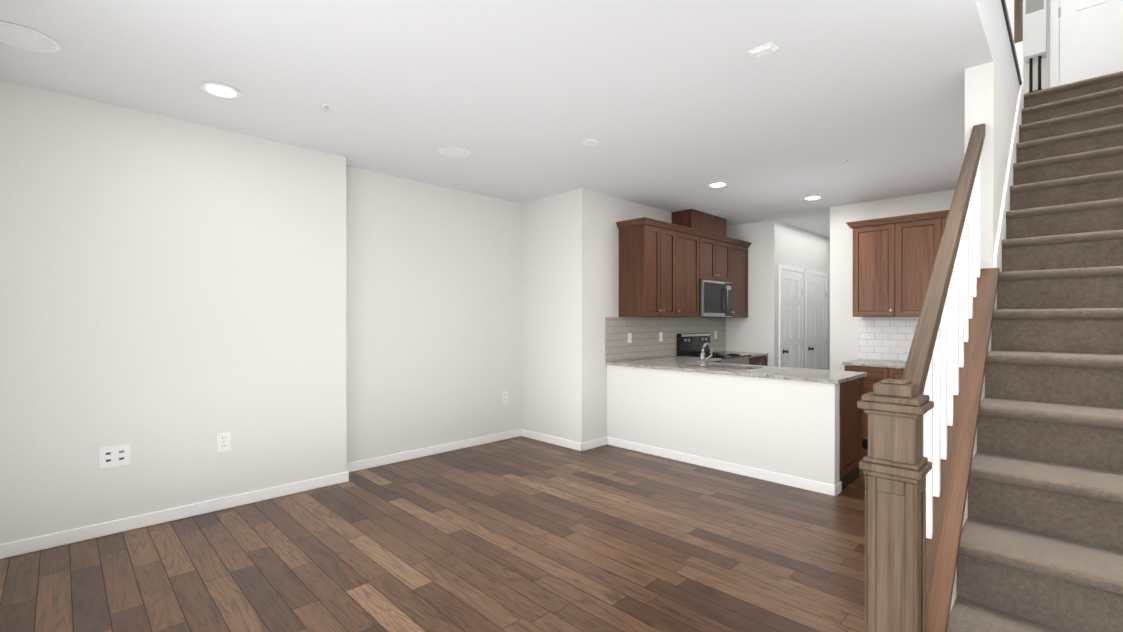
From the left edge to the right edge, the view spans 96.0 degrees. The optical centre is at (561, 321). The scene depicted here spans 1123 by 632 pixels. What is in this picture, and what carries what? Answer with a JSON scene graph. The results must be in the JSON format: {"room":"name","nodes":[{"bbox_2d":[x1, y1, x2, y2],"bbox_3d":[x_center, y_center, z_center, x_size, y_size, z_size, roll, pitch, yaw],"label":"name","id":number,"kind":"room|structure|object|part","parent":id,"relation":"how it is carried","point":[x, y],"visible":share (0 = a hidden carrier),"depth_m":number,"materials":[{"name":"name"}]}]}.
{"room":"living room","nodes":[
{"label":"living room","id":0,"kind":"room"},
{"bbox_2d":[0,436,867,631],"bbox_3d":[1.848,1.415,4.695,10.050,0.120,5.690,0,0,-45],"label":"floor","id":1,"kind":"structure","parent":0,"point":[520,534],"depth_m":2.90,"materials":[{"name":"brown wood"}]},
{"bbox_2d":[717,357,752,364],"bbox_3d":[1.977,0.904,6.558,0.882,0.895,0.643,0,0,-45],"label":"base cabinet","id":2,"kind":"object","parent":1,"relation":"on","point":[732,360],"depth_m":6.36,"materials":[{"name":"brown wood"}]},
{"bbox_2d":[649,353,764,360],"bbox_3d":[1.966,0.458,6.544,1.929,0.037,0.650,0,0,-45],"label":"countertop","id":3,"kind":"structure","parent":2,"relation":"on","point":[680,356],"depth_m":6.38,"materials":[{"name":"grey stone"}]},
{"bbox_2d":[677,333,750,364],"bbox_3d":[1.993,0.756,6.541,0.756,1.190,0.689,0,0,-45],"label":"range","id":4,"kind":"object","parent":2,"relation":"in","point":[688,344],"depth_m":6.56,"materials":[{"name":"black metal"}]},
{"bbox_2d":[753,353,767,365],"bbox_3d":[2.437,0.914,7.039,0.566,0.873,0.629,0,0,-45],"label":"base cabinet","id":5,"kind":"object","parent":1,"relation":"on","point":[763,361],"depth_m":6.89,"materials":[{"name":"brown wood"}]},
{"bbox_2d":[735,375,862,488],"bbox_3d":[2.115,0.920,4.548,0.620,0.873,0.903,0,0,-45],"label":"base cabinet","id":6,"kind":"object","parent":1,"relation":"on","point":[851,424],"depth_m":4.21,"materials":[{"name":"painted drywall"},{"name":"granite"},{"name":"wood"}]},
{"bbox_2d":[606,359,867,382],"bbox_3d":[1.587,0.465,4.986,0.802,0.030,2.323,0,0,-45],"label":"countertop","id":7,"kind":"structure","parent":6,"relation":"on","point":[802,374],"depth_m":4.64,"materials":[{"name":"grey stone"}]},
{"bbox_2d":[845,366,877,447],"bbox_3d":[3.454,0.917,5.543,0.629,0.873,0.469,0,0,-45],"label":"base cabinet","id":8,"kind":"object","parent":1,"relation":"on","point":[868,381],"depth_m":5.34,"materials":[{"name":"brown wood"}]},
{"bbox_2d":[842,358,905,365],"bbox_3d":[3.741,0.464,5.242,0.630,0.030,1.338,0,0,-45],"label":"countertop","id":9,"kind":"structure","parent":8,"relation":"on","point":[861,361],"depth_m":5.47,"materials":[{"name":"grey stone"}]},
{"bbox_2d":[878,366,904,381],"bbox_3d":[3.719,0.918,5.277,0.629,0.873,0.518,0,0,-45],"label":"base cabinet","id":10,"kind":"object","parent":1,"relation":"on","point":[884,372],"depth_m":5.18,"materials":[{"name":"brown wood"}]},
{"bbox_2d":[857,0,1122,631],"bbox_3d":[3.025,-1.320,2.823,5.047,5.360,1.138,0,0,-45],"label":"staircase","id":11,"kind":"structure","parent":1,"relation":"on","point":[991,464],"depth_m":2.03,"materials":[{"name":"carpet"},{"name":"oak"},{"name":"paint"}]},
{"bbox_3d":[1.631,-0.363,2.113,0.052,0.060,2.235,0,37,45],"label":"handrail","id":12,"kind":"part","parent":11,"relation":"part of","materials":[{"name":"brown wood"}]},
{"bbox_3d":[4.892,-2.944,4.467,0.076,2.120,0.830,0,0,-45],"label":"door","id":13,"kind":"part","parent":11,"relation":"part of","materials":[{"name":"paint"}]},
{"bbox_2d":[0,0,1019,237],"bbox_3d":[1.848,-1.635,4.773,9.930,0.500,5.570,0,0,-45],"label":"ceiling","id":14,"kind":"structure","parent":0,"point":[674,105],"depth_m":2.96,"materials":[{"name":"paint"}]},
{"bbox_2d":[0,21,59,51],"bbox_3d":[-2.615,-1.374,2.449,0.270,0.010,0.270,0,0,-45],"label":"ceiling speaker","id":15,"kind":"object","parent":14,"relation":"attached to","point":[20,36],"visible":0.96,"depth_m":2.45,"materials":[{"name":"white plastic"}]},
{"bbox_2d":[201,82,240,97],"bbox_3d":[-2.024,-1.374,3.011,0.200,0.013,0.200,0,0,-45],"label":"recessed light","id":16,"kind":"object","parent":14,"relation":"in","point":[220,90],"visible":1,"depth_m":3.00,"materials":[{"name":"white plastic"}]},
{"bbox_2d":[321,104,332,112],"bbox_3d":[-1.509,-1.364,3.251,0.070,0.034,0.070,0,0,-45],"label":"sprinkler","id":17,"kind":"object","parent":14,"relation":"attached to","point":[326,107],"visible":1,"depth_m":3.24,"materials":[{"name":"white plastic"}]},
{"bbox_2d":[439,146,469,156],"bbox_3d":[-0.870,-1.377,4.120,0.250,0.010,0.250,0,0,-45],"label":"ceiling speaker","id":18,"kind":"object","parent":14,"relation":"attached to","point":[453,151],"visible":0.94,"depth_m":4.09,"materials":[{"name":"white plastic"}]},
{"bbox_2d":[583,139,598,144],"bbox_3d":[0.226,-1.376,3.888,0.120,0.013,0.120,0,0,-45],"label":"recessed light","id":19,"kind":"object","parent":14,"relation":"in","point":[590,142],"visible":0.98,"depth_m":3.88,"materials":[{"name":"white plastic"}]},
{"bbox_2d":[708,181,727,187],"bbox_3d":[1.578,-1.379,5.110,0.200,0.013,0.200,0,0,-45],"label":"recessed light","id":20,"kind":"object","parent":14,"relation":"in","point":[717,184],"visible":0.96,"depth_m":5.08,"materials":[{"name":"white plastic"}]},
{"bbox_2d":[748,41,778,58],"bbox_3d":[1.022,-1.369,2.566,0.083,0.022,0.124,0,0,-45],"label":"ceiling vent","id":21,"kind":"object","parent":14,"relation":"attached to","point":[764,49],"visible":0.98,"depth_m":2.55,"materials":[{"name":"white plastic"}]},
{"bbox_2d":[803,195,822,199],"bbox_3d":[2.809,-1.380,5.658,0.200,0.013,0.200,0,0,-45],"label":"recessed light","id":22,"kind":"object","parent":14,"relation":"in","point":[813,197],"visible":1,"depth_m":5.63,"materials":[{"name":"white plastic"}]},
{"bbox_2d":[843,158,851,163],"bbox_3d":[2.447,-1.367,4.333,0.070,0.034,0.070,0,0,-45],"label":"sprinkler","id":23,"kind":"object","parent":14,"relation":"attached to","point":[847,160],"visible":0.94,"depth_m":4.32,"materials":[{"name":"white plastic"}]},
{"bbox_2d":[0,0,1059,543],"bbox_3d":[1.848,-1.520,4.688,10.050,5.750,5.690,0,0,-45],"label":"wall","id":24,"kind":"structure","parent":0,"point":[176,296],"depth_m":3.96,"materials":[{"name":"paint"}]},
{"bbox_2d":[99,444,129,468],"bbox_3d":[-2.855,0.864,3.235,0.150,0.135,0.011,0,0,-45],"label":"outlet","id":25,"kind":"object","parent":24,"relation":"attached to","point":[114,456],"visible":1,"depth_m":3.23,"materials":[{"name":"white plastic"}]},
{"bbox_2d":[0,469,351,558],"bbox_3d":[-2.508,1.315,3.577,1.994,0.085,0.018,0,0,-45],"label":"baseboard","id":26,"kind":"structure","parent":24,"relation":"attached to","point":[32,544],"depth_m":3.38,"materials":[{"name":"paint"}]},
{"bbox_2d":[217,432,230,451],"bbox_3d":[-2.438,0.873,3.652,0.085,0.135,0.008,0,0,-45],"label":"electrical outlet","id":27,"kind":"object","parent":24,"relation":"attached to","point":[224,441],"visible":1,"depth_m":3.65,"materials":[{"name":"white plastic"}]},
{"bbox_2d":[347,429,519,471],"bbox_3d":[-1.227,1.312,5.201,2.139,0.085,0.017,0,0,-45],"label":"baseboard","id":28,"kind":"structure","parent":24,"relation":"attached to","point":[408,455],"depth_m":5.09,"materials":[{"name":"paint"}]},
{"bbox_2d":[502,391,507,403],"bbox_3d":[-0.648,0.873,5.781,0.085,0.135,0.008,0,0,-45],"label":"electrical outlet","id":29,"kind":"object","parent":24,"relation":"attached to","point":[505,397],"visible":1,"depth_m":5.78,"materials":[{"name":"white plastic"}]},
{"bbox_2d":[520,429,583,450],"bbox_3d":[-0.119,1.311,5.593,0.013,0.085,0.945,0,0,-45],"label":"baseboard","id":30,"kind":"structure","parent":24,"relation":"attached to","point":[562,442],"depth_m":5.55,"materials":[{"name":"paint"}]},
{"bbox_2d":[584,437,607,450],"bbox_3d":[0.357,1.311,5.408,0.360,0.085,0.017,0,0,-45],"label":"baseboard","id":31,"kind":"structure","parent":24,"relation":"attached to","point":[599,442],"depth_m":5.41,"materials":[{"name":"paint"}]},
{"bbox_2d":[617,217,680,316],"bbox_3d":[1.007,-0.576,5.813,0.678,1.058,0.349,0,0,-45],"label":"upper cabinet","id":32,"kind":"object","parent":24,"relation":"attached to","point":[679,269],"depth_m":5.62,"materials":[{"name":"brown wood"}]},
{"bbox_2d":[605,317,725,361],"bbox_3d":[1.452,0.199,6.494,2.728,0.491,0.014,0,0,-45],"label":"backsplash","id":33,"kind":"structure","parent":24,"relation":"attached to","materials":[{"name":"grey tile"}]},
{"bbox_2d":[681,225,704,316],"bbox_3d":[1.394,-0.577,6.197,0.648,1.058,0.349,0,0,-45],"label":"upper cabinet","id":34,"kind":"object","parent":24,"relation":"attached to","point":[692,240],"depth_m":6.15,"materials":[{"name":"brown wood"}]},
{"bbox_2d":[669,209,726,236],"bbox_3d":[1.823,-1.248,6.665,0.900,0.277,0.288,0,0,-45],"label":"upper cabinet","id":35,"kind":"object","parent":24,"relation":"attached to","point":[691,218],"depth_m":6.42,"materials":[{"name":"brown wood"}]},
{"bbox_2d":[701,273,736,316],"bbox_3d":[1.901,-0.316,6.632,0.760,0.524,0.447,0,0,-45],"label":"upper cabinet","id":36,"kind":"object","parent":24,"relation":"attached to","point":[718,291],"depth_m":6.52,"materials":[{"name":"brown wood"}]},
{"bbox_2d":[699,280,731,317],"bbox_3d":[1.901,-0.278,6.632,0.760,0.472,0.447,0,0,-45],"label":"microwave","id":37,"kind":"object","parent":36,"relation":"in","point":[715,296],"depth_m":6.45,"materials":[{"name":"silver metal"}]},
{"bbox_2d":[705,233,732,276],"bbox_3d":[1.870,-0.813,6.669,0.808,0.588,0.349,0,0,-45],"label":"upper cabinet","id":38,"kind":"object","parent":24,"relation":"attached to","point":[718,249],"depth_m":6.62,"materials":[{"name":"brown wood"}]},
{"bbox_2d":[608,437,839,495],"bbox_3d":[1.309,1.313,4.735,0.017,0.085,2.313,0,0,-45],"label":"baseboard","id":39,"kind":"structure","parent":24,"relation":"attached to","point":[820,487],"depth_m":4.50,"materials":[{"name":"paint"}]},
{"bbox_2d":[733,238,748,316],"bbox_3d":[2.327,-0.579,7.123,0.596,1.058,0.349,0,0,-45],"label":"upper cabinet","id":40,"kind":"object","parent":24,"relation":"attached to","point":[740,248],"depth_m":7.08,"materials":[{"name":"brown wood"}]},
{"bbox_2d":[779,264,803,367],"bbox_3d":[3.373,0.280,7.343,0.890,2.140,0.076,0,0,-45],"label":"hall door","id":41,"kind":"structure","parent":24,"relation":"in","point":[791,316],"depth_m":7.34,"materials":[{"name":"paint"}]},
{"bbox_2d":[805,269,827,369],"bbox_3d":[4.097,0.278,8.062,0.950,2.140,0.076,0,0,-45],"label":"hall door","id":42,"kind":"structure","parent":24,"relation":"in","point":[816,321],"depth_m":8.06,"materials":[{"name":"paint"}]},
{"bbox_2d":[850,218,885,317],"bbox_3d":[3.554,-0.576,5.639,0.349,1.058,0.469,0,0,-45],"label":"upper cabinet","id":43,"kind":"object","parent":24,"relation":"attached to","point":[869,236],"depth_m":5.57,"materials":[{"name":"brown wood"}]},
{"bbox_2d":[859,317,918,360],"bbox_3d":[3.968,0.202,5.467,0.008,0.492,1.338,0,0,-45],"label":"backsplash","id":44,"kind":"structure","parent":24,"relation":"attached to","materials":[{"name":"white tile"}]},
{"bbox_2d":[886,212,933,317],"bbox_3d":[3.818,-0.575,5.372,0.349,1.058,0.518,0,0,-45],"label":"upper cabinet","id":45,"kind":"object","parent":24,"relation":"attached to","point":[894,257],"depth_m":5.31,"materials":[{"name":"brown wood"}]},
{"bbox_2d":[934,210,948,262],"bbox_3d":[4.118,-0.574,5.071,0.349,1.058,0.567,0,0,-45],"label":"upper cabinet","id":46,"kind":"object","parent":24,"relation":"attached to","point":[940,217],"depth_m":5.12,"materials":[{"name":"brown wood"}]}
]}

